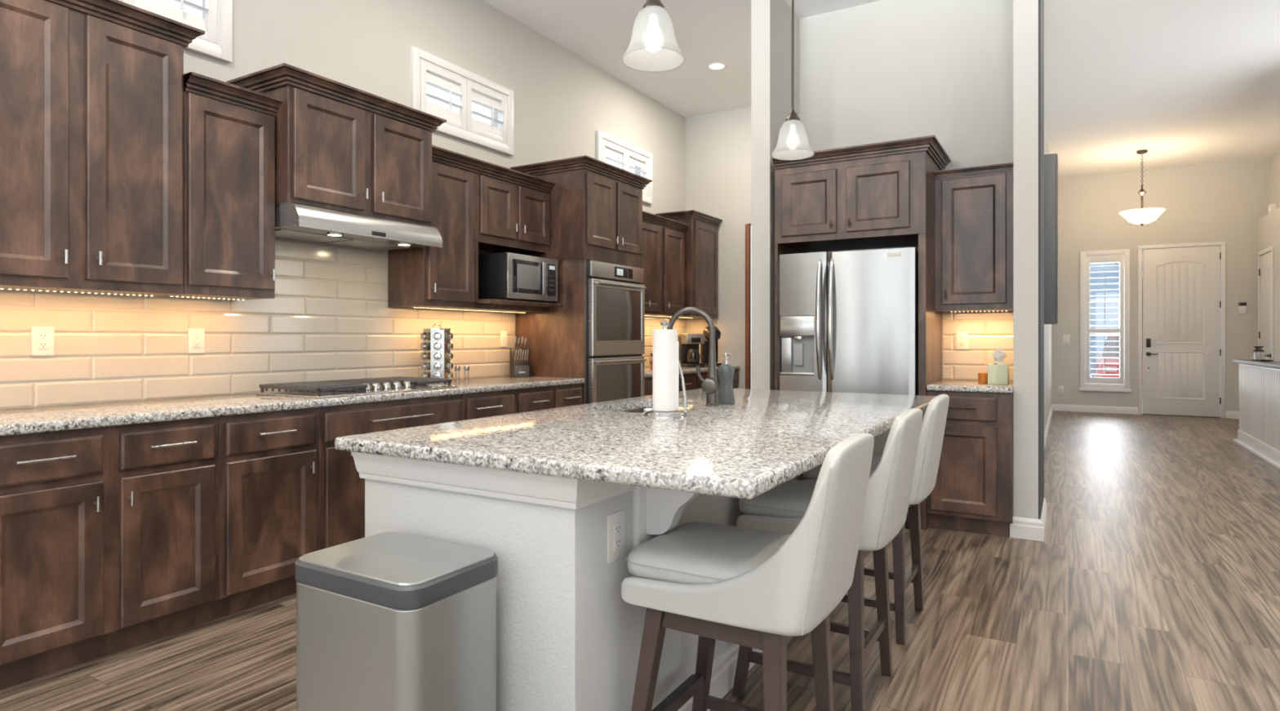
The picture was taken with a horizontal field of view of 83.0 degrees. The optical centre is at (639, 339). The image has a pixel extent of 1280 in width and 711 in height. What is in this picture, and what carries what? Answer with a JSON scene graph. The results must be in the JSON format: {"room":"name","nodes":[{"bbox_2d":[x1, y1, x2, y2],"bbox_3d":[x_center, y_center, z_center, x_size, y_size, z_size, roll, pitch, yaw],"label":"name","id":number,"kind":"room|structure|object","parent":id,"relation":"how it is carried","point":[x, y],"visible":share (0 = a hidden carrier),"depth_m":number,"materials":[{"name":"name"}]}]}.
{"room":"kitchen","nodes":[
{"label":"kitchen","id":0,"kind":"room"},
{"bbox_2d":[5,0,685,409],"bbox_3d":[-3.094,-0.650,2.233,0.160,3.700,14.290,0,0,31],"label":"wall","id":1,"kind":"structure","parent":0,"point":[562,99],"depth_m":5.28,"materials":[{"name":"grey paint"}]},
{"bbox_2d":[0,0,204,296],"bbox_3d":[-2.346,-0.790,2.946,0.380,1.180,0.918,0,0,31],"label":"upper cabinet","id":2,"kind":"object","parent":1,"relation":"attached to","point":[91,91],"visible":0.99,"depth_m":2.90,"materials":[{"name":"brown wood"}]},
{"bbox_2d":[0,287,153,296],"bbox_3d":[-2.604,-0.196,2.589,0.008,0.006,1.608,0,0,31],"label":"led strip","id":3,"kind":"object","parent":2,"relation":"attached to","point":[0,287],"visible":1,"depth_m":3.01,"materials":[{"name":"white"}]},
{"bbox_2d":[118,0,232,62],"bbox_3d":[-2.393,-1.670,3.312,0.158,0.500,1.000,0,0,31],"label":"window","id":4,"kind":"structure","parent":1,"relation":"in","point":[216,42],"depth_m":3.62,"materials":[{"name":"white paint"}]},
{"bbox_2d":[154,71,282,300],"bbox_3d":[-2.018,-0.688,3.500,0.380,0.984,0.489,0,0,31],"label":"upper cabinet","id":5,"kind":"object","parent":1,"relation":"attached to","point":[229,129],"depth_m":3.38,"materials":[{"name":"brown wood"}]},
{"bbox_2d":[0,237,515,409],"bbox_3d":[-2.063,-0.133,3.806,0.006,0.838,4.286,0,0,31],"label":"tile backsplash","id":6,"kind":"structure","parent":1,"relation":"attached to","point":[108,348],"depth_m":3.77,"materials":[{"name":"white tile"}]},
{"bbox_2d":[31,326,53,355],"bbox_3d":[-2.508,0.008,3.041,0.010,0.122,0.078,0,0,31],"label":"wall outlet","id":7,"kind":"object","parent":6,"relation":"attached to","point":[42,337],"visible":1,"depth_m":3.04,"materials":[{"name":"white plastic"}]},
{"bbox_2d":[187,328,204,353],"bbox_3d":[-2.191,0.008,3.576,0.010,0.122,0.078,0,0,31],"label":"wall outlet","id":8,"kind":"object","parent":6,"relation":"attached to","point":[196,336],"visible":1,"depth_m":3.57,"materials":[{"name":"white plastic"}]},
{"bbox_2d":[500,330,507,346],"bbox_3d":[-1.038,-0.003,5.522,0.010,0.122,0.078,0,0,31],"label":"light switch","id":9,"kind":"object","parent":6,"relation":"attached to","point":[504,334],"visible":1,"depth_m":5.51,"materials":[{"name":"white plastic"}]},
{"bbox_2d":[226,62,446,226],"bbox_3d":[-1.641,-0.996,4.034,0.484,0.648,1.051,0,0,31],"label":"upper cabinet","id":10,"kind":"object","parent":1,"relation":"attached to","point":[340,146],"visible":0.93,"depth_m":3.80,"materials":[{"name":"brown wood"}]},
{"bbox_2d":[275,201,442,251],"bbox_3d":[-1.629,-0.608,4.027,0.514,0.128,0.930,0,0,31],"label":"range hood","id":11,"kind":"object","parent":10,"relation":"attached to","point":[293,220],"visible":0.96,"depth_m":3.86,"materials":[{"name":"silver metal"}]},
{"bbox_2d":[324,232,343,236],"bbox_3d":[-1.615,-0.553,3.827,0.092,0.008,0.092,0,0,31],"label":"lamp","id":12,"kind":"object","parent":11,"relation":"attached to","point":[335,234],"depth_m":3.81,"materials":[{"name":"silver metal"}]},
{"bbox_2d":[395,242,412,246],"bbox_3d":[-1.377,-0.553,4.228,0.092,0.008,0.092,0,0,31],"label":"lamp","id":13,"kind":"object","parent":11,"relation":"attached to","point":[397,243],"depth_m":4.20,"materials":[{"name":"silver metal"}]},
{"bbox_2d":[387,145,481,309],"bbox_3d":[-1.320,-0.693,4.678,0.380,0.975,0.445,0,0,31],"label":"upper cabinet","id":14,"kind":"object","parent":1,"relation":"attached to","point":[428,277],"visible":0.79,"depth_m":4.57,"materials":[{"name":"brown wood"}]},
{"bbox_2d":[409,45,514,155],"bbox_3d":[-1.277,-1.670,5.196,0.158,0.500,1.000,0,0,31],"label":"window","id":15,"kind":"structure","parent":1,"relation":"in","point":[461,126],"depth_m":5.15,"materials":[{"name":"white paint"}]},
{"bbox_2d":[451,160,562,312],"bbox_3d":[-0.972,-0.693,5.192,0.454,0.975,0.789,0,0,31],"label":"upper cabinet","id":16,"kind":"object","parent":1,"relation":"attached to","point":[512,206],"visible":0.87,"depth_m":5.09,"materials":[{"name":"brown wood"}]},
{"bbox_2d":[413,306,524,313],"bbox_3d":[-1.152,-0.201,5.041,0.008,0.006,1.108,0,0,31],"label":"led strip","id":17,"kind":"object","parent":16,"relation":"attached to","point":[413,307],"visible":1,"depth_m":4.97,"materials":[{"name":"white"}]},
{"bbox_2d":[478,252,557,302],"bbox_3d":[-0.914,-0.428,5.251,0.424,0.325,0.560,0,0,31],"label":"microwave oven","id":18,"kind":"object","parent":16,"relation":"on","point":[509,276],"visible":0.93,"depth_m":5.03,"materials":[{"name":"silver metal"}]},
{"bbox_2d":[475,298,562,307],"bbox_3d":[-0.972,-0.253,5.192,0.454,0.025,0.788,0,0,31],"label":"shelf","id":19,"kind":"object","parent":16,"relation":"attached to","point":[486,303],"depth_m":4.99,"materials":[{"name":"brown wood"}]},
{"bbox_2d":[595,129,653,204],"bbox_3d":[-0.171,-1.650,7.063,0.158,0.520,1.000,0,0,31],"label":"window","id":20,"kind":"structure","parent":1,"relation":"in","point":[603,140],"depth_m":7.05,"materials":[{"name":"white paint"}]},
{"bbox_2d":[642,315,685,367],"bbox_3d":[-0.010,0.026,7.272,0.006,0.520,2.072,0,0,31],"label":"tile backsplash","id":21,"kind":"structure","parent":1,"relation":"attached to","point":[651,323],"depth_m":7.49,"materials":[{"name":"beige tile"}]},
{"bbox_2d":[642,210,688,316],"bbox_3d":[-0.015,-0.701,6.887,0.374,0.932,1.404,0,0,31],"label":"upper cabinet","id":22,"kind":"object","parent":1,"relation":"attached to","point":[663,246],"visible":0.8,"depth_m":7.02,"materials":[{"name":"brown wood"}]},
{"bbox_2d":[0,410,1279,710],"bbox_3d":[2.393,1.260,2.883,9.020,0.120,21.000,0,0,31],"label":"floor","id":23,"kind":"structure","parent":0,"point":[1153,582],"depth_m":3.07,"materials":[{"name":"wood"}]},
{"bbox_2d":[0,416,218,690],"bbox_3d":[-2.235,0.762,2.845,0.691,0.875,0.827,0,0,31],"label":"base cabinet","id":24,"kind":"object","parent":23,"relation":"on","point":[109,535],"visible":0.98,"depth_m":2.67,"materials":[{"name":"brown wood"}]},
{"bbox_2d":[211,407,319,621],"bbox_3d":[-1.903,0.762,3.405,0.691,0.875,0.473,0,0,31],"label":"base cabinet","id":25,"kind":"object","parent":23,"relation":"on","point":[268,462],"visible":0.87,"depth_m":3.22,"materials":[{"name":"brown wood"}]},
{"bbox_2d":[319,394,462,550],"bbox_3d":[-1.538,0.762,4.021,0.691,0.875,0.957,0,0,31],"label":"base cabinet","id":26,"kind":"object","parent":23,"relation":"on","point":[341,487],"visible":0.33,"depth_m":3.60,"materials":[{"name":"brown wood"}]},
{"bbox_2d":[0,376,584,436],"bbox_3d":[-1.781,0.305,3.639,0.664,0.038,4.286,0,0,31],"label":"countertop","id":27,"kind":"structure","parent":26,"relation":"on","point":[49,419],"depth_m":3.11,"materials":[{"name":"stone"}]},
{"bbox_2d":[255,376,457,398],"bbox_3d":[-1.528,0.258,3.991,0.522,0.056,0.910,0,0,31],"label":"cooktop","id":28,"kind":"object","parent":27,"relation":"in","point":[367,386],"visible":1,"depth_m":3.79,"materials":[{"name":"black glass"}]},
{"bbox_2d":[422,324,450,383],"bbox_3d":[-1.321,0.093,4.705,0.180,0.384,0.180,0,0,11],"label":"spice rack","id":29,"kind":"object","parent":27,"relation":"on","point":[431,340],"visible":0.7,"depth_m":4.64,"materials":[{"name":"silver metal"}]},
{"bbox_2d":[420,362,428,369],"bbox_3d":[-1.378,0.173,4.639,0.049,0.049,0.042,0,0,41],"label":"spice jar","id":30,"kind":"object","parent":29,"relation":"attached to","point":[424,366],"visible":1,"depth_m":4.62,"materials":[{"name":"silver metal"}]},
{"bbox_2d":[420,352,428,359],"bbox_3d":[-1.378,0.110,4.639,0.049,0.049,0.042,0,0,41],"label":"spice jar","id":31,"kind":"object","parent":29,"relation":"attached to","point":[424,356],"visible":1,"depth_m":4.62,"materials":[{"name":"silver metal"}]},
{"bbox_2d":[420,342,428,350],"bbox_3d":[-1.378,0.045,4.639,0.049,0.049,0.042,0,0,41],"label":"spice jar","id":32,"kind":"object","parent":29,"relation":"attached to","point":[424,346],"visible":1,"depth_m":4.62,"materials":[{"name":"silver metal"}]},
{"bbox_2d":[420,332,428,340],"bbox_3d":[-1.378,-0.018,4.639,0.049,0.049,0.042,0,0,41],"label":"spice jar","id":33,"kind":"object","parent":29,"relation":"attached to","point":[424,335],"visible":1,"depth_m":4.62,"materials":[{"name":"silver metal"}]},
{"bbox_2d":[433,362,441,370],"bbox_3d":[-1.293,0.173,4.623,0.049,0.049,0.042,0,0,-19],"label":"spice jar","id":34,"kind":"object","parent":29,"relation":"attached to","point":[437,366],"visible":1,"depth_m":4.61,"materials":[{"name":"silver metal"}]},
{"bbox_2d":[433,352,441,359],"bbox_3d":[-1.293,0.110,4.623,0.049,0.049,0.042,0,0,-19],"label":"spice jar","id":35,"kind":"object","parent":29,"relation":"attached to","point":[437,356],"visible":1,"depth_m":4.61,"materials":[{"name":"silver metal"}]},
{"bbox_2d":[433,342,441,350],"bbox_3d":[-1.293,0.045,4.623,0.049,0.049,0.042,0,0,-19],"label":"spice jar","id":36,"kind":"object","parent":29,"relation":"attached to","point":[437,346],"visible":1,"depth_m":4.61,"materials":[{"name":"silver metal"}]},
{"bbox_2d":[433,332,441,340],"bbox_3d":[-1.293,-0.018,4.623,0.049,0.049,0.042,0,0,-19],"label":"spice jar","id":37,"kind":"object","parent":29,"relation":"attached to","point":[437,335],"visible":1,"depth_m":4.61,"materials":[{"name":"silver metal"}]},
{"bbox_2d":[445,362,453,369],"bbox_3d":[-1.236,0.173,4.689,0.042,0.049,0.049,0,0,11],"label":"spice jar","id":38,"kind":"object","parent":29,"relation":"attached to","point":[449,366],"visible":1,"depth_m":4.67,"materials":[{"name":"silver metal"}]},
{"bbox_2d":[445,352,453,359],"bbox_3d":[-1.236,0.110,4.689,0.042,0.049,0.049,0,0,11],"label":"spice jar","id":39,"kind":"object","parent":29,"relation":"attached to","point":[449,356],"visible":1,"depth_m":4.67,"materials":[{"name":"silver metal"}]},
{"bbox_2d":[445,342,453,350],"bbox_3d":[-1.236,0.045,4.689,0.042,0.049,0.049,0,0,11],"label":"spice jar","id":40,"kind":"object","parent":29,"relation":"attached to","point":[449,345],"visible":1,"depth_m":4.67,"materials":[{"name":"silver metal"}]},
{"bbox_2d":[445,332,453,340],"bbox_3d":[-1.236,-0.018,4.689,0.042,0.049,0.049,0,0,11],"label":"spice jar","id":41,"kind":"object","parent":29,"relation":"attached to","point":[449,335],"visible":1,"depth_m":4.67,"materials":[{"name":"silver metal"}]},
{"bbox_2d":[510,348,529,377],"bbox_3d":[-0.914,0.178,5.497,0.116,0.215,0.144,0,0,-23],"label":"knife block","id":42,"kind":"object","parent":27,"relation":"on","point":[517,369],"visible":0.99,"depth_m":5.45,"materials":[{"name":"black wood"}]},
{"bbox_2d":[294,532,497,710],"bbox_3d":[-0.598,0.862,1.748,0.421,0.676,0.338,0,0,31],"label":"trash can","id":43,"kind":"object","parent":23,"relation":"on","point":[386,621],"visible":1,"depth_m":1.65,"materials":[{"name":"silver metal"}]},
{"bbox_2d":[462,389,515,420],"bbox_3d":[-1.175,0.762,4.634,0.691,0.875,0.466,0,0,31],"label":"base cabinet","id":44,"kind":"object","parent":23,"relation":"on","point":[486,404],"visible":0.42,"depth_m":4.44,"materials":[{"name":"brown wood"}]},
{"bbox_2d":[515,383,582,413],"bbox_3d":[-0.866,0.762,5.155,0.691,0.875,0.743,0,0,31],"label":"base cabinet","id":45,"kind":"object","parent":23,"relation":"on","point":[531,399],"visible":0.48,"depth_m":4.95,"materials":[{"name":"brown wood"}]},
{"bbox_2d":[351,407,806,710],"bbox_3d":[0.238,0.762,2.904,1.036,0.876,2.480,0,0,31],"label":"kitchen island","id":46,"kind":"object","parent":23,"relation":"on","point":[567,637],"visible":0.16,"depth_m":1.84,"materials":[{"name":"grey paint"}]},
{"bbox_2d":[607,509,624,563],"bbox_3d":[-0.060,0.510,1.875,0.010,0.122,0.078,0,0,31],"label":"wall outlet","id":47,"kind":"object","parent":46,"relation":"attached to","point":[615,521],"visible":1,"depth_m":1.86,"materials":[{"name":"white plastic"}]},
{"bbox_2d":[334,387,936,499],"bbox_3d":[0.312,0.305,2.872,1.300,0.038,2.540,0,0,31],"label":"island countertop","id":48,"kind":"structure","parent":46,"relation":"on","point":[747,448],"depth_m":2.05,"materials":[{"name":"stone"}]},
{"bbox_2d":[643,320,687,418],"bbox_3d":[0.092,0.109,2.671,0.160,0.353,0.160,0,0,31],"label":"paper towel holder","id":49,"kind":"object","parent":48,"relation":"on","point":[651,414],"visible":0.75,"depth_m":2.64,"materials":[{"name":"silver metal"}]},
{"bbox_2d":[652,328,678,411],"bbox_3d":[0.095,0.114,2.670,0.096,0.298,0.091,0,0,31],"label":"paper towel roll","id":50,"kind":"object","parent":49,"relation":"on","point":[664,341],"visible":1,"depth_m":2.63,"materials":[{"name":"white paper"}]},
{"bbox_2d":[666,306,719,406],"bbox_3d":[0.223,0.073,3.128,0.244,0.426,0.096,0,0,23],"label":"kitchen faucet","id":51,"kind":"object","parent":48,"relation":"on","point":[709,385],"visible":0.88,"depth_m":3.10,"materials":[{"name":"grey metal"}]},
{"bbox_2d":[717,351,734,404],"bbox_3d":[0.380,0.172,3.198,0.080,0.228,0.079,0,0,31],"label":"soap dispenser","id":52,"kind":"object","parent":48,"relation":"on","point":[726,371],"visible":0.97,"depth_m":3.17,"materials":[{"name":"grey plastic"}]},
{"bbox_2d":[510,155,652,404],"bbox_3d":[-0.451,-0.065,5.835,0.713,2.530,0.965,0,0,31],"label":"tall cabinet","id":53,"kind":"object","parent":23,"relation":"on","point":[596,206],"visible":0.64,"depth_m":5.45,"materials":[{"name":"brown wood"}]},
{"bbox_2d":[586,259,646,404],"bbox_3d":[-0.382,0.069,5.797,0.604,1.310,0.777,0,0,31],"label":"double oven","id":54,"kind":"object","parent":53,"relation":"in","point":[615,295],"visible":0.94,"depth_m":5.60,"materials":[{"name":"silver metal"}]},
{"bbox_2d":[644,373,695,395],"bbox_3d":[0.020,0.762,6.651,0.691,0.875,1.034,0,0,31],"label":"base cabinet","id":55,"kind":"object","parent":23,"relation":"on","point":[689,379],"visible":0.11,"depth_m":6.67,"materials":[{"name":"brown wood"}]},
{"bbox_2d":[695,368,737,389],"bbox_3d":[0.547,0.762,7.542,0.691,0.875,1.034,0,0,31],"label":"base cabinet","id":56,"kind":"object","parent":23,"relation":"on","point":[704,375],"visible":0.14,"depth_m":7.18,"materials":[{"name":"brown wood"}]},
{"bbox_2d":[644,365,740,377],"bbox_3d":[0.272,0.305,7.105,0.664,0.038,2.073,0,0,31],"label":"countertop","id":57,"kind":"structure","parent":56,"relation":"on","point":[648,372],"depth_m":6.87,"materials":[{"name":"stone"}]},
{"bbox_2d":[678,333,705,367],"bbox_3d":[0.539,0.116,7.479,0.200,0.340,0.292,0,0,-17],"label":"coffee maker","id":58,"kind":"object","parent":57,"relation":"on","point":[689,356],"visible":0.91,"depth_m":7.40,"materials":[{"name":"black plastic"}]},
{"bbox_2d":[700,325,722,366],"bbox_3d":[0.765,0.071,7.722,0.189,0.430,0.248,0,0,-17],"label":"coffee machine","id":59,"kind":"object","parent":57,"relation":"on","point":[704,348],"visible":0.55,"depth_m":7.74,"materials":[{"name":"black plastic"}]},
{"bbox_2d":[621,433,874,710],"bbox_3d":[0.284,0.714,1.848,0.563,0.972,0.443,0,0,31],"label":"counter stool","id":60,"kind":"object","parent":23,"relation":"on","point":[759,589],"visible":1,"depth_m":1.70,"materials":[{"name":"grey leather"}]},
{"bbox_2d":[732,408,922,710],"bbox_3d":[0.657,0.714,2.487,0.563,0.972,0.443,0,0,31],"label":"counter stool","id":61,"kind":"object","parent":23,"relation":"on","point":[781,508],"visible":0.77,"depth_m":2.33,"materials":[{"name":"grey leather"}]},
{"bbox_2d":[777,246,918,526],"bbox_3d":[1.485,0.301,5.007,0.896,1.758,0.790,0,0,31],"label":"refrigerator","id":62,"kind":"object","parent":23,"relation":"on","point":[847,321],"visible":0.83,"depth_m":4.69,"materials":[{"name":"grey metal"}]},
{"bbox_2d":[771,134,951,529],"bbox_3d":[1.549,-0.030,5.049,1.055,2.460,0.728,0,0,31],"label":"tall cabinet","id":63,"kind":"object","parent":23,"relation":"on","point":[881,194],"visible":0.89,"depth_m":4.75,"materials":[{"name":"brown wood"}]},
{"bbox_2d":[802,394,949,644],"bbox_3d":[1.013,0.714,3.108,0.563,0.972,0.443,0,0,31],"label":"counter stool","id":64,"kind":"object","parent":23,"relation":"on","point":[934,421],"visible":0.48,"depth_m":2.88,"materials":[{"name":"grey leather"}]},
{"bbox_2d":[926,390,1013,537],"bbox_3d":[2.167,0.762,4.703,0.481,0.875,0.694,0,0,31],"label":"base cabinet","id":65,"kind":"object","parent":23,"relation":"on","point":[972,491],"visible":0.8,"depth_m":4.43,"materials":[{"name":"brown wood"}]},
{"bbox_2d":[926,379,1013,393],"bbox_3d":[2.176,0.305,4.716,0.482,0.038,0.664,0,0,31],"label":"countertop","id":66,"kind":"structure","parent":65,"relation":"on","point":[953,385],"depth_m":4.47,"materials":[{"name":"stone"}]},
{"bbox_2d":[977,373,987,383],"bbox_3d":[2.221,0.253,4.682,0.064,0.066,0.064,0,0,31],"label":"candle jar","id":67,"kind":"object","parent":66,"relation":"on","point":[982,377],"visible":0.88,"depth_m":4.65,"materials":[{"name":"orange glass"}]},
{"bbox_2d":[987,347,1008,384],"bbox_3d":[2.283,0.171,4.610,0.116,0.230,0.116,0,0,31],"label":"tissue box","id":68,"kind":"object","parent":66,"relation":"on","point":[998,371],"visible":1,"depth_m":4.57,"materials":[{"name":"green"}]},
{"bbox_2d":[483,0,879,117],"bbox_3d":[-1.573,-2.650,1.333,3.775,0.300,14.290,0,0,31],"label":"ceiling","id":69,"kind":"structure","parent":0,"point":[599,32],"depth_m":5.99,"materials":[{"name":"white paint"}]},
{"bbox_2d":[622,0,684,71],"bbox_3d":[0.045,-1.714,2.411,0.210,1.572,0.210,0,0,31],"label":"pendant lamp","id":70,"kind":"object","parent":69,"relation":"hanging from","point":[653,46],"visible":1,"depth_m":2.37,"materials":[{"name":"white glass"}]},
{"bbox_2d":[707,62,725,69],"bbox_3d":[0.702,-2.496,6.619,0.166,0.008,0.166,0,0,31],"label":"recessed light","id":71,"kind":"object","parent":69,"relation":"in","point":[717,65],"visible":1,"depth_m":6.61,"materials":[{"name":"white paint"}]},
{"bbox_2d":[771,0,813,159],"bbox_3d":[0.765,-1.711,3.626,0.210,1.578,0.210,0,0,31],"label":"pendant lamp","id":72,"kind":"object","parent":69,"relation":"hanging from","point":[793,144],"visible":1,"depth_m":3.59,"materials":[{"name":"white glass"}]},
{"bbox_2d":[685,106,751,389],"bbox_3d":[1.372,-0.650,7.742,1.910,3.700,0.140,0,0,31],"label":"wall","id":73,"kind":"structure","parent":0,"point":[718,144],"depth_m":7.91,"materials":[{"name":"grey paint"}]},
{"bbox_2d":[655,209,722,318],"bbox_3d":[0.531,-0.771,7.740,0.444,1.072,0.709,0,0,31],"label":"upper cabinet","id":74,"kind":"object","parent":73,"relation":"attached to","point":[701,237],"visible":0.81,"depth_m":7.55,"materials":[{"name":"brown wood"}]},
{"bbox_2d":[745,224,750,389],"bbox_3d":[1.510,-0.015,7.602,0.830,2.430,0.100,0,0,31],"label":"door","id":75,"kind":"structure","parent":73,"relation":"in","point":[747,226],"depth_m":7.76,"materials":[{"name":"brown wood"}]},
{"bbox_2d":[751,0,799,390],"bbox_3d":[1.476,-0.650,6.181,0.140,3.700,2.440,0,0,31],"label":"wall","id":76,"kind":"structure","parent":0,"point":[771,20],"depth_m":5.15,"materials":[{"name":"grey paint"}]},
{"bbox_2d":[799,0,1013,380],"bbox_3d":[1.936,-0.650,5.327,1.521,3.700,0.140,0,0,31],"label":"wall","id":77,"kind":"structure","parent":0,"point":[882,70],"depth_m":5.22,"materials":[{"name":"grey paint"}]},
{"bbox_2d":[933,162,1013,312],"bbox_3d":[2.247,-0.650,4.837,0.482,0.933,0.382,0,0,31],"label":"upper cabinet","id":78,"kind":"object","parent":77,"relation":"attached to","point":[974,205],"depth_m":4.71,"materials":[{"name":"brown wood"}]},
{"bbox_2d":[942,311,1013,381],"bbox_3d":[2.344,0.048,4.998,0.484,0.474,0.006,0,0,31],"label":"tile backsplash","id":79,"kind":"structure","parent":77,"relation":"attached to","point":[988,331],"depth_m":5.01,"materials":[{"name":"beige tile"}]},
{"bbox_2d":[956,331,968,349],"bbox_3d":[2.248,0.010,5.046,0.078,0.122,0.010,0,0,31],"label":"wall outlet","id":80,"kind":"object","parent":79,"relation":"attached to","point":[962,338],"visible":1,"depth_m":5.04,"materials":[{"name":"white plastic"}]},
{"bbox_2d":[1013,0,1044,519],"bbox_3d":[2.507,-0.740,4.658,0.144,3.880,0.710,0,0,31],"label":"wall pillar","id":81,"kind":"structure","parent":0,"point":[1028,15],"depth_m":4.36,"materials":[{"name":"grey paint"}]},
{"bbox_2d":[1009,497,1047,541],"bbox_3d":[2.502,1.137,4.650,0.180,0.125,0.728,0,0,31],"label":"baseboard","id":82,"kind":"structure","parent":81,"relation":"attached to","point":[1025,528],"depth_m":4.35,"materials":[{"name":"white paint"}]},
{"bbox_2d":[1044,110,1052,431],"bbox_3d":[4.738,-0.740,8.607,0.130,3.880,8.360,0,0,31],"label":"wall","id":83,"kind":"structure","parent":0,"point":[1047,327],"depth_m":9.80,"materials":[{"name":"grey paint"}]},
{"bbox_2d":[1044,153,1057,324],"bbox_3d":[3.504,-0.845,6.235,0.164,1.430,0.300,0,0,31],"label":"wall panel","id":84,"kind":"object","parent":83,"relation":"attached to","point":[1051,161],"visible":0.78,"depth_m":6.09,"materials":[{"name":"grey"}]},
{"bbox_2d":[1044,404,1137,448],"bbox_3d":[5.308,1.145,8.269,1.195,0.110,8.360,0,0,31],"label":"baseboard","id":85,"kind":"structure","parent":83,"relation":"attached to","point":[1082,408],"depth_m":11.79,"materials":[{"name":"white paint"}]},
{"bbox_2d":[1052,158,1269,417],"bbox_3d":[9.159,-0.740,10.939,5.189,3.880,0.160,0,0,31],"label":"wall","id":86,"kind":"structure","parent":0,"point":[1225,202],"depth_m":11.43,"materials":[{"name":"grey paint"}]},
{"bbox_2d":[1063,334,1070,343],"bbox_3d":[7.107,0.000,12.056,0.098,0.152,0.010,0,0,31],"label":"light switch","id":87,"kind":"object","parent":86,"relation":"attached to","point":[1066,337],"visible":1,"depth_m":12.05,"materials":[{"name":"white plastic"}]},
{"bbox_2d":[1079,248,1131,392],"bbox_3d":[7.583,-0.297,11.815,0.722,2.295,0.176,0,0,31],"label":"window","id":88,"kind":"structure","parent":86,"relation":"in","point":[1087,383],"depth_m":11.76,"materials":[{"name":"white paint"}]},
{"bbox_2d":[1137,240,1225,417],"bbox_3d":[8.422,-0.144,11.278,1.098,2.688,0.109,0,0,31],"label":"door","id":89,"kind":"structure","parent":86,"relation":"in","point":[1182,304],"depth_m":11.27,"materials":[{"name":"white paint"}]},
{"bbox_2d":[1238,302,1246,313],"bbox_3d":[9.063,-0.467,10.890,0.090,0.170,0.023,0,0,31],"label":"security keypad","id":90,"kind":"object","parent":86,"relation":"attached to","point":[1242,309],"visible":1,"depth_m":10.88,"materials":[{"name":"white plastic"}]},
{"bbox_2d":[1044,0,1279,178],"bbox_3d":[3.966,-2.740,1.951,5.365,0.120,21.000,0,0,31],"label":"ceiling","id":91,"kind":"structure","parent":0,"point":[1184,82],"depth_m":7.55,"materials":[{"name":"white paint"}]},
{"bbox_2d":[1119,149,1165,226],"bbox_3d":[7.142,-2.145,10.298,0.550,1.070,0.550,0,0,31],"label":"pendant lamp","id":92,"kind":"object","parent":91,"relation":"hanging from","point":[1142,215],"visible":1,"depth_m":10.19,"materials":[{"name":"white glass"}]},
{"bbox_2d":[1226,410,1239,418],"bbox_3d":[9.055,1.145,10.899,0.368,0.110,0.016,0,0,31],"label":"baseboard","id":93,"kind":"structure","parent":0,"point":[1231,415],"depth_m":10.95,"materials":[{"name":"white paint"}]},
{"bbox_2d":[1239,363,1279,451],"bbox_3d":[5.899,0.738,6.472,0.165,0.925,4.350,0,0,31],"label":"wall","id":94,"kind":"structure","parent":0,"point":[1259,386],"depth_m":7.43,"materials":[{"name":"white paint"}]},
{"bbox_2d":[1233,429,1279,470],"bbox_3d":[5.838,1.125,6.549,0.060,0.150,4.420,0,0,31],"label":"baseboard","id":95,"kind":"structure","parent":94,"relation":"attached to","point":[1267,453],"depth_m":7.41,"materials":[{"name":"white paint"}]},
{"bbox_2d":[1233,359,1279,368],"bbox_3d":[5.910,0.255,6.489,0.245,0.040,4.470,0,0,31],"label":"trim","id":96,"kind":"structure","parent":94,"relation":"on","point":[1273,364],"depth_m":7.43,"materials":[{"name":"grey"}]},
{"bbox_2d":[1251,346,1264,360],"bbox_3d":[6.726,0.154,7.871,0.120,0.160,0.120,0,0,31],"label":"lantern","id":97,"kind":"object","parent":96,"relation":"on","point":[1258,348],"visible":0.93,"depth_m":7.85,"materials":[{"name":"grey metal"}]},
{"bbox_2d":[1257,206,1279,361],"bbox_3d":[8.759,-0.285,9.921,0.120,2.970,2.000,0,0,31],"label":"wall","id":98,"kind":"structure","parent":0,"point":[1268,226],"depth_m":9.89,"materials":[{"name":"grey paint"}]},
{"bbox_2d":[1257,245,1273,359],"bbox_3d":[8.915,-0.042,10.317,0.102,2.483,0.886,0,0,31],"label":"door","id":99,"kind":"structure","parent":98,"relation":"in","point":[1265,335],"depth_m":10.26,"materials":[{"name":"white paint"}]},
{"bbox_2d":[1268,203,1277,213],"bbox_3d":[8.902,-1.835,10.185,0.092,0.130,0.080,0,0,31],"label":"sensor","id":100,"kind":"object","parent":98,"relation":"on","point":[1271,206],"visible":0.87,"depth_m":10.16,"materials":[{"name":"white plastic"}]},
{"bbox_2d":[1269,149,1279,207],"bbox_3d":[9.070,-2.225,7.994,2.340,0.910,5.000,0,0,31],"label":"wall","id":101,"kind":"structure","parent":0,"point":[1274,161],"depth_m":10.46,"materials":[{"name":"grey paint"}]},
{"label":"outside","id":102,"kind":"structure","parent":0,"visible":0},
{"bbox_2d":[1089,374,1142,413],"bbox_3d":[25.783,1.575,33.717,70.000,0.450,55.700,0,0,31],"label":"ground","id":103,"kind":"structure","parent":102,"point":[1091,375],"depth_m":17.73,"materials":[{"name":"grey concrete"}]},
{"bbox_2d":[1089,250,1142,373],"bbox_3d":[20.845,-2.950,31.267,15.000,8.600,9.950,0,0,31],"label":"house","id":104,"kind":"structure","parent":103,"relation":"on","point":[1096,336],"depth_m":27.61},
{"bbox_2d":[1092,334,1142,385],"bbox_3d":[12.720,0.620,18.610,1.800,1.460,4.210,0,0,31],"label":"car","id":105,"kind":"object","parent":103,"relation":"on","point":[1109,337],"visible":0.27,"depth_m":17.94,"materials":[{"name":"red paint"}]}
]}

